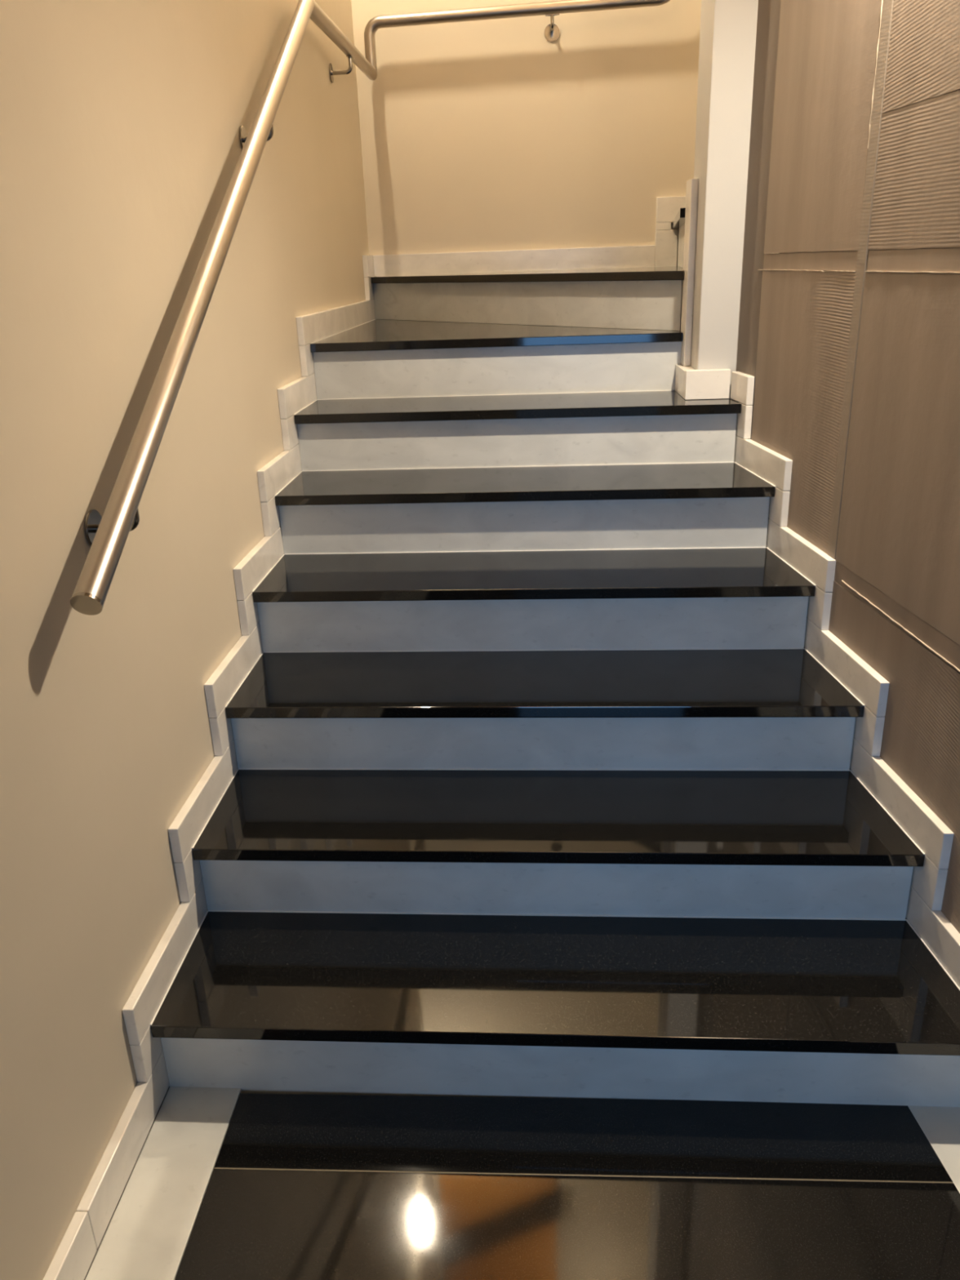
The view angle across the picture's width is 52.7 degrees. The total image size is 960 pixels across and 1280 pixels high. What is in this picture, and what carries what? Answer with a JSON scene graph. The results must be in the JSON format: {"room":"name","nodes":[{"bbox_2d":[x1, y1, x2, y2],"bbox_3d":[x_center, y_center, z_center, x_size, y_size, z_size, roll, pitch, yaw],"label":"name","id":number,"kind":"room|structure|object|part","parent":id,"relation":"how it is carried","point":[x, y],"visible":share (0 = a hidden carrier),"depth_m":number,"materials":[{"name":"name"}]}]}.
{"room":"indoor staircase","nodes":[
{"label":"indoor staircase","id":0,"kind":"room"},
{"bbox_2d":[0,0,368,1279],"bbox_3d":[-0.744,-1.681,1.183,0.150,5.250,6.050,-1,21,3],"label":"wall","id":1,"kind":"structure","parent":0,"point":[121,121],"depth_m":1.64,"materials":[{"name":"beige paint"}]},
{"bbox_2d":[43,255,375,1279],"bbox_3d":[-0.601,0.062,1.782,0.020,1.456,5.889,-1,21,3],"label":"baseboard","id":2,"kind":"structure","parent":1,"relation":"attached to","point":[73,1259],"depth_m":1.95,"materials":[{"name":"stone"}]},
{"bbox_2d":[70,0,670,615],"bbox_3d":[0.069,-1.477,2.545,1.306,1.812,3.283,-1,21,3],"label":"handrail","id":3,"kind":"object","parent":1,"relation":"attached to","point":[107,535],"visible":1,"depth_m":1.94,"materials":[{"name":"silver metal"}]},
{"bbox_3d":[-0.586,-0.199,1.559,0.076,0.053,0.014,-1,21,3],"label":"arm","id":4,"kind":"part","parent":3,"relation":"part of","materials":[{"name":"silver metal"}]},
{"bbox_3d":[-0.550,-1.265,2.403,0.076,0.053,0.014,-1,21,3],"label":"arm","id":5,"kind":"part","parent":3,"relation":"part of","materials":[{"name":"silver metal"}]},
{"bbox_3d":[-0.496,-2.058,3.474,0.078,0.055,0.014,-1,21,3],"label":"arm","id":6,"kind":"part","parent":3,"relation":"part of","materials":[{"name":"silver metal"}]},
{"bbox_3d":[0.287,-2.454,3.863,0.014,0.053,0.091,-1,21,3],"label":"arm","id":7,"kind":"part","parent":3,"relation":"part of","materials":[{"name":"silver metal"}]},
{"bbox_2d":[84,1086,959,1279],"bbox_3d":[0.340,1.407,0.463,2.020,0.150,2.870,-1,21,3],"label":"floor","id":8,"kind":"structure","parent":0,"point":[223,1184],"depth_m":1.58,"materials":[{"name":"black stone"}]},
{"bbox_2d":[150,208,959,1106],"bbox_3d":[0.397,-0.458,2.934,1.850,1.565,3.229,-1,21,3],"label":"staircase","id":9,"kind":"structure","parent":8,"relation":"on","point":[544,784],"depth_m":2.12,"materials":[{"name":"black stone"}]},
{"bbox_2d":[351,0,701,319],"bbox_3d":[0.786,-2.774,3.844,2.620,5.250,0.150,-1,21,3],"label":"wall","id":10,"kind":"structure","parent":0,"point":[495,134],"depth_m":4.04,"materials":[{"name":"beige paint"}]},
{"bbox_2d":[373,195,685,276],"bbox_3d":[0.454,-1.744,4.174,1.850,0.274,0.020,-1,21,3],"label":"baseboard","id":11,"kind":"structure","parent":10,"relation":"attached to","point":[664,252],"depth_m":4.21,"materials":[{"name":"stone"}]},
{"bbox_2d":[689,0,758,400],"bbox_3d":[1.302,-2.208,2.345,1.429,5.250,0.230,-1,21,3],"label":"wall","id":12,"kind":"structure","parent":0,"point":[728,28],"depth_m":2.65,"materials":[{"name":"paint"}]},
{"bbox_2d":[675,178,730,399],"bbox_3d":[0.657,-1.023,2.829,0.127,0.594,0.256,-1,21,3],"label":"baseboard","id":13,"kind":"structure","parent":12,"relation":"attached to","point":[691,384],"depth_m":2.82,"materials":[{"name":"stone"}]},
{"bbox_2d":[733,0,959,986],"bbox_3d":[0.946,-1.382,0.259,0.205,5.250,4.342,-3,21,-3],"label":"wall","id":14,"kind":"structure","parent":0,"point":[849,331],"depth_m":1.97,"materials":[{"name":"beige"}]},
{"bbox_2d":[730,371,959,987],"bbox_3d":[0.907,0.509,0.994,0.020,1.097,4.283,-3,21,-3],"label":"baseboard","id":15,"kind":"structure","parent":14,"relation":"attached to","point":[922,825],"depth_m":2.07,"materials":[{"name":"stone"}]}
]}

